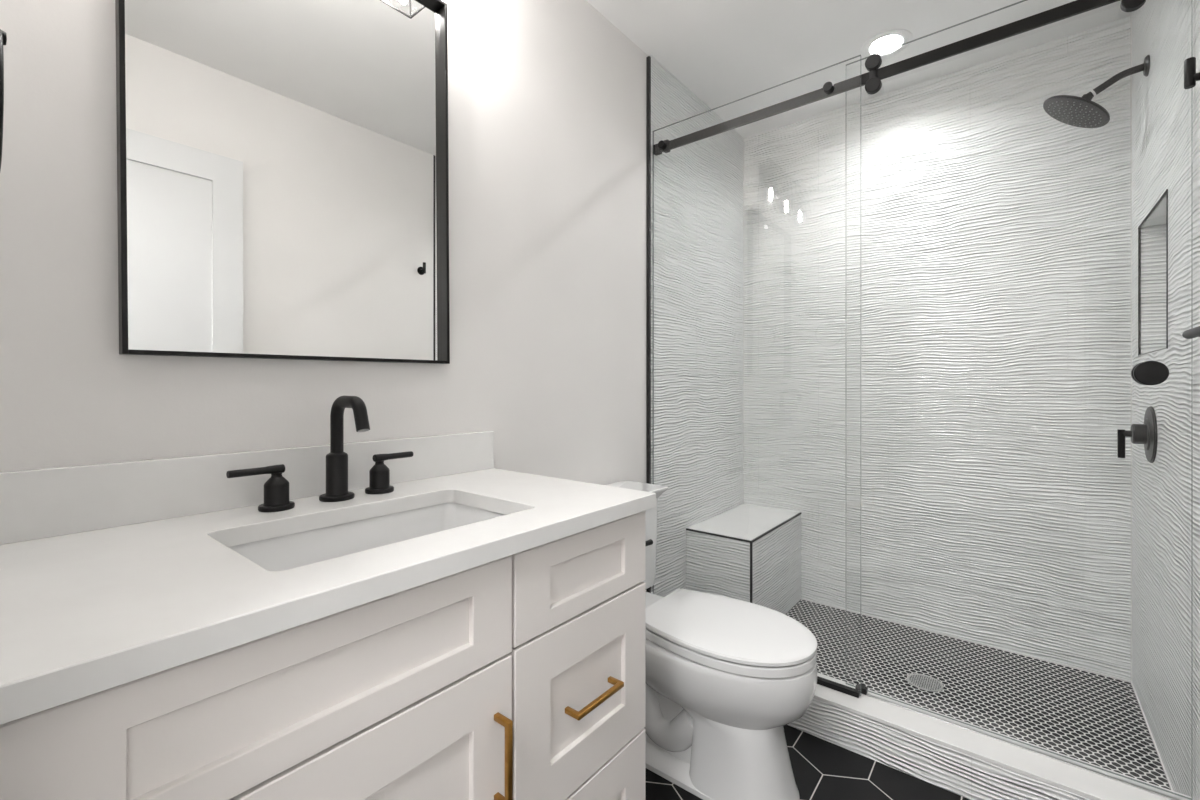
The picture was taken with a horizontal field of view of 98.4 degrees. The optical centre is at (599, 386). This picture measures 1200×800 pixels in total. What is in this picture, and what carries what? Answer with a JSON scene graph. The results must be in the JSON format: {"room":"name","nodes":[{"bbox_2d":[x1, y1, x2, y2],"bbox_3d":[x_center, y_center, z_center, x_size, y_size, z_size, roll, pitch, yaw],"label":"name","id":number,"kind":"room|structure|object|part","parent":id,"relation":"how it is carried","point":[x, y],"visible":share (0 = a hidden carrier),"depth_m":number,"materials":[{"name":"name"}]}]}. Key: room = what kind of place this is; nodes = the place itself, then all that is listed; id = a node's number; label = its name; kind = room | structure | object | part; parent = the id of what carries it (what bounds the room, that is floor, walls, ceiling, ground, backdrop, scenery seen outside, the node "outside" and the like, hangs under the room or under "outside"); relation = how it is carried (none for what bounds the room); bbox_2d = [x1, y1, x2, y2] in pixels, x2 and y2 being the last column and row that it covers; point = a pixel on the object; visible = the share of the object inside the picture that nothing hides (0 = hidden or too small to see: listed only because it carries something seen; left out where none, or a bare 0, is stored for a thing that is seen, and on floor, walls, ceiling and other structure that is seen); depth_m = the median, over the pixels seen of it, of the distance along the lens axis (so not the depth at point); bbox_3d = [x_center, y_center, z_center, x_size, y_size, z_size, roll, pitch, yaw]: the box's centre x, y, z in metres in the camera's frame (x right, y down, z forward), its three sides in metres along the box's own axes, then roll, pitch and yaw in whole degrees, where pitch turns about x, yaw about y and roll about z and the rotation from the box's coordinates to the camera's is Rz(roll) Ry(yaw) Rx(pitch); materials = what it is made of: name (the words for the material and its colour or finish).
{"room":"bathroom","nodes":[
{"label":"bathroom","id":0,"kind":"room"},
{"bbox_2d":[0,0,742,596],"bbox_3d":[-0.111,-0.120,1.792,0.112,2.440,2.888,0,0,39],"label":"wall","id":1,"kind":"structure","parent":0,"point":[547,98],"depth_m":1.51,"materials":[{"name":"white paint"}]},
{"bbox_2d":[0,431,493,544],"bbox_3d":[-0.603,0.178,1.098,0.020,0.104,0.945,0,0,39],"label":"backsplash","id":2,"kind":"structure","parent":1,"relation":"attached to","point":[57,501],"depth_m":0.92,"materials":[{"name":"white stone"}]},
{"bbox_2d":[115,0,449,363],"bbox_3d":[-0.597,-0.517,1.097,0.029,0.927,0.634,0,0,39],"label":"wall mirror","id":3,"kind":"object","parent":1,"relation":"attached to","point":[283,170],"visible":1,"depth_m":1.05,"materials":[{"name":"black mirror"}]},
{"bbox_2d":[646,56,650,592],"bbox_3d":[0.196,-0.179,2.092,0.014,2.299,0.011,0,0,39],"label":"trim","id":4,"kind":"structure","parent":1,"relation":"attached to","point":[648,59],"depth_m":2.09,"materials":[{"name":"black"}]},
{"bbox_2d":[586,0,1132,137],"bbox_3d":[0.501,-1.391,1.297,1.687,0.100,2.888,0,0,39],"label":"ceiling","id":5,"kind":"structure","parent":0,"point":[724,52],"depth_m":1.99,"materials":[{"name":"paint"}]},
{"bbox_2d":[861,29,911,58],"bbox_3d":[1.122,-1.355,2.031,0.176,0.041,0.176,0,0,39],"label":"recessed light","id":6,"kind":"object","parent":5,"relation":"in","point":[888,39],"visible":0.78,"depth_m":2.04,"materials":[{"name":"white plastic"}]},
{"bbox_2d":[645,599,1170,799],"bbox_3d":[0.010,1.111,0.293,2.187,0.078,4.868,0,0,39],"label":"floor","id":7,"kind":"structure","parent":0,"point":[1096,719],"depth_m":1.76,"materials":[{"name":"black tile"}]},
{"bbox_2d":[0,511,644,799],"bbox_3d":[-0.388,0.680,0.925,0.568,0.839,0.938,0,0,39],"label":"vanity cabinet","id":8,"kind":"object","parent":7,"relation":"on","point":[521,675],"visible":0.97,"depth_m":0.70,"materials":[{"name":"wood"}]},
{"bbox_2d":[0,468,655,724],"bbox_3d":[-0.393,0.245,0.928,0.559,0.030,0.945,0,0,39],"label":"countertop","id":9,"kind":"structure","parent":8,"relation":"on","point":[83,614],"depth_m":0.64,"materials":[{"name":"white stone"}]},
{"bbox_2d":[226,396,412,511],"bbox_3d":[-0.510,0.125,1.026,0.154,0.212,0.358,0,0,39],"label":"faucet","id":10,"kind":"object","parent":9,"relation":"on","point":[276,488],"visible":1,"depth_m":1.04,"materials":[{"name":"black metal"}]},
{"bbox_3d":[-0.629,0.156,0.950,0.016,0.016,0.090,0,0,39],"label":"lever","id":11,"kind":"part","parent":10,"relation":"part of","materials":[{"name":"black metal"}]},
{"bbox_3d":[-0.609,0.197,0.975,0.059,0.068,0.059,0,0,39],"label":"handle","id":12,"kind":"part","parent":10,"relation":"part of","materials":[{"name":"black metal"}]},
{"bbox_3d":[-0.539,0.182,1.062,0.065,0.096,0.065,0,0,39],"label":"spout","id":13,"kind":"part","parent":10,"relation":"part of","materials":[{"name":"black metal"}]},
{"bbox_3d":[-0.496,0.080,1.027,0.134,0.122,0.024,0,0,39],"label":"spout","id":14,"kind":"part","parent":10,"relation":"part of","materials":[{"name":"black metal"}]},
{"bbox_3d":[-0.482,0.197,1.132,0.059,0.068,0.059,0,0,39],"label":"handle","id":15,"kind":"part","parent":10,"relation":"part of","materials":[{"name":"black metal"}]},
{"bbox_3d":[-0.461,0.156,1.158,0.016,0.016,0.090,0,0,39],"label":"lever","id":16,"kind":"part","parent":10,"relation":"part of","materials":[{"name":"black metal"}]},
{"bbox_2d":[229,502,504,570],"bbox_3d":[-0.370,0.334,0.904,0.334,0.146,0.505,0,0,39],"label":"sink basin","id":17,"kind":"object","parent":9,"relation":"in","point":[286,552],"visible":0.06,"depth_m":1.00,"materials":[{"name":"white ceramic"}]},
{"bbox_3d":[-0.321,0.716,0.628,0.020,0.566,0.548,0,0,39],"label":"door","id":18,"kind":"part","parent":8,"relation":"part of","materials":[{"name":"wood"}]},
{"bbox_3d":[-0.149,0.577,0.797,0.035,0.134,0.009,0,0,39],"label":"handle","id":19,"kind":"part","parent":8,"relation":"part of","materials":[{"name":"gold metal"}]},
{"bbox_3d":[-0.026,0.587,0.993,0.020,0.316,0.378,0,0,39],"label":"drawer","id":20,"kind":"part","parent":8,"relation":"part of","materials":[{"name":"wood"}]},
{"bbox_3d":[-0.026,0.348,0.993,0.020,0.152,0.378,0,0,39],"label":"drawer","id":21,"kind":"part","parent":8,"relation":"part of","materials":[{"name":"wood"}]},
{"bbox_3d":[-0.008,0.583,0.972,0.035,0.009,0.134,0,0,39],"label":"handle","id":22,"kind":"part","parent":8,"relation":"part of","materials":[{"name":"gold metal"}]},
{"bbox_3d":[-0.026,0.875,0.993,0.020,0.250,0.378,0,0,39],"label":"drawer","id":23,"kind":"part","parent":8,"relation":"part of","materials":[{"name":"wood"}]},
{"bbox_2d":[606,481,816,799],"bbox_3d":[0.250,0.728,1.549,0.757,0.744,0.454,0,0,39],"label":"toilet","id":24,"kind":"object","parent":7,"relation":"on","point":[724,676],"visible":0.73,"depth_m":1.36,"materials":[{"name":"white ceramic"}]},
{"bbox_3d":[0.030,0.375,1.727,0.191,0.038,0.454,0,0,39],"label":"tank lid","id":25,"kind":"part","parent":24,"relation":"part of","materials":[{"name":"white ceramic"}]},
{"bbox_3d":[0.140,0.527,1.734,0.029,0.024,0.095,0,0,42],"label":"flush lever","id":26,"kind":"part","parent":24,"relation":"part of","materials":[{"name":"black metal"}]},
{"bbox_3d":[0.021,0.550,1.734,0.168,0.314,0.412,0,0,39],"label":"tank","id":27,"kind":"part","parent":24,"relation":"part of","materials":[{"name":"white ceramic"}]},
{"bbox_3d":[0.359,0.700,1.461,0.472,0.028,0.346,0,0,39],"label":"seat","id":28,"kind":"part","parent":24,"relation":"part of","materials":[{"name":"white plastic"}]},
{"bbox_3d":[0.359,0.673,1.461,0.473,0.024,0.350,0,0,39],"label":"lid","id":29,"kind":"part","parent":24,"relation":"part of","materials":[{"name":"white plastic"}]},
{"bbox_3d":[0.337,0.907,1.479,0.534,0.386,0.356,0,0,39],"label":"bowl","id":30,"kind":"part","parent":24,"relation":"part of","materials":[{"name":"white ceramic"}]},
{"bbox_2d":[686,504,800,613],"bbox_3d":[0.700,0.854,2.463,0.306,0.436,0.625,0,0,39],"label":"shower bench","id":31,"kind":"object","parent":7,"relation":"on","point":[744,552],"visible":0.89,"depth_m":2.29,"materials":[{"name":"white tile"}]},
{"bbox_3d":[0.699,0.640,2.467,0.300,0.008,0.619,0,0,39],"label":"seat","id":32,"kind":"part","parent":31,"relation":"part of","materials":[{"name":"white stone"}]},
{"bbox_2d":[907,673,942,691],"bbox_3d":[1.174,1.071,1.873,0.112,0.006,0.112,0,0,39],"label":"shower drain","id":33,"kind":"object","parent":7,"relation":"on","point":[921,681],"visible":1,"depth_m":1.87,"materials":[{"name":"silver metal"}]},
{"bbox_2d":[787,672,1190,799],"bbox_3d":[0.776,1.035,1.637,1.485,0.129,0.142,0,0,39],"label":"shower curb","id":34,"kind":"object","parent":7,"relation":"on","point":[970,765],"visible":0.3,"depth_m":1.42,"materials":[{"name":"white tile"}]},
{"bbox_2d":[653,55,860,697],"bbox_3d":[0.512,-0.032,1.859,0.774,2.004,0.026,0,0,39],"label":"fixed glass panel","id":35,"kind":"object","parent":34,"relation":"on","point":[828,88],"visible":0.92,"depth_m":1.76,"materials":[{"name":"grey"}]},
{"bbox_2d":[855,684,867,694],"bbox_3d":[0.831,0.962,1.646,0.032,0.017,0.024,0,0,39],"label":"guide","id":36,"kind":"object","parent":34,"relation":"on","point":[863,689],"visible":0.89,"depth_m":1.64,"materials":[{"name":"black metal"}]},
{"bbox_2d":[867,694,1179,799],"bbox_3d":[1.105,0.969,1.411,0.685,0.004,0.008,0,0,39],"label":"threshold strip","id":37,"kind":"object","parent":34,"relation":"on","point":[869,695],"visible":1,"depth_m":1.37,"materials":[{"name":"silver metal"}]},
{"bbox_2d":[744,16,1130,680],"bbox_3d":[1.455,-0.120,2.319,1.687,2.440,0.100,0,0,39],"label":"wall","id":38,"kind":"structure","parent":0,"point":[937,271],"depth_m":2.20,"materials":[{"name":"white tile"}]},
{"bbox_2d":[743,15,1172,790],"bbox_3d":[1.088,-0.135,2.014,1.475,2.412,0.836,0,0,39],"label":"trim","id":39,"kind":"structure","parent":38,"relation":"attached to","point":[1144,717],"depth_m":1.87,"materials":[{"name":"white stone"}]},
{"bbox_2d":[1132,0,1199,799],"bbox_3d":[1.677,-0.120,1.482,0.110,2.440,0.923,0,0,39],"label":"wall","id":40,"kind":"structure","parent":0,"point":[1165,114],"depth_m":1.41,"materials":[{"name":"white tile"}]},
{"bbox_2d":[653,0,1191,799],"bbox_3d":[0.804,-0.038,1.662,1.475,1.998,0.056,0,0,39],"label":"door","id":41,"kind":"structure","parent":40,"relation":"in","point":[1076,7],"depth_m":1.50,"materials":[{"name":"clear glass"}]},
{"bbox_3d":[1.323,-0.032,1.248,0.058,0.058,0.048,0,0,39],"label":"knob","id":42,"kind":"part","parent":41,"relation":"part of","materials":[{"name":"black metal"}]},
{"bbox_2d":[1043,55,1149,127],"bbox_3d":[1.633,-0.954,1.715,0.252,0.179,0.198,0,0,39],"label":"shower","id":43,"kind":"object","parent":40,"relation":"attached to","point":[1082,112],"visible":1,"depth_m":1.71,"materials":[{"name":"black metal"}]},
{"bbox_3d":[1.599,-0.922,1.742,0.165,0.115,0.198,0,0,39],"label":"spray plate","id":44,"kind":"part","parent":43,"relation":"part of","materials":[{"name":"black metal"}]},
{"bbox_3d":[1.673,-0.988,1.683,0.142,0.070,0.023,0,0,39],"label":"arm","id":45,"kind":"part","parent":43,"relation":"part of","materials":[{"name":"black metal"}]},
{"bbox_2d":[1117,406,1157,462],"bbox_3d":[1.667,0.148,1.617,0.075,0.174,0.174,0,0,39],"label":"shower valve","id":46,"kind":"object","parent":40,"relation":"attached to","point":[1146,433],"visible":1,"depth_m":1.59,"materials":[{"name":"black metal"}]},
{"bbox_3d":[1.645,0.181,1.635,0.017,0.089,0.017,0,0,39],"label":"lever","id":47,"kind":"part","parent":46,"relation":"part of","materials":[{"name":"black metal"}]},
{"bbox_2d":[1138,189,1167,355],"bbox_3d":[1.694,-0.322,1.589,0.006,0.437,0.435,0,0,39],"label":"trim","id":48,"kind":"structure","parent":40,"relation":"attached to","point":[1166,191],"depth_m":1.52,"materials":[{"name":"black"}]},
{"bbox_3d":[-0.408,-0.121,0.252,1.587,2.440,0.120,0,0,39],"label":"wall","id":49,"kind":"structure","parent":0,"visible":0},
{"bbox_2d":[0,29,6,170],"bbox_3d":[-0.725,-0.347,0.610,0.168,0.189,0.036,0,0,39],"label":"towel ring","id":50,"kind":"object","parent":49,"relation":"attached to","point":[3,36],"visible":1,"depth_m":0.57,"materials":[{"name":"black metal"}]},
{"bbox_3d":[-0.725,-0.417,0.610,0.048,0.048,0.036,0,0,39],"label":"post","id":51,"kind":"part","parent":50,"relation":"part of","materials":[{"name":"black metal"}]},
{"bbox_3d":[0.836,-0.121,0.369,0.200,2.440,1.865,0,0,39],"label":"wall","id":52,"kind":"structure","parent":0,"visible":0},
{"bbox_2d":[1182,326,1199,338],"bbox_3d":[1.053,-0.108,0.838,0.052,0.048,0.611,0,0,39],"label":"towel bar","id":53,"kind":"object","parent":52,"relation":"attached to","point":[1194,332],"visible":1,"depth_m":1.03,"materials":[{"name":"black metal"}]},
{"bbox_2d":[1184,57,1199,88],"bbox_3d":[1.268,-0.665,1.097,0.042,0.065,0.046,0,0,39],"label":"robe hook","id":54,"kind":"object","parent":52,"relation":"attached to","point":[1190,75],"visible":1,"depth_m":1.10,"materials":[{"name":"black metal"}]}
]}

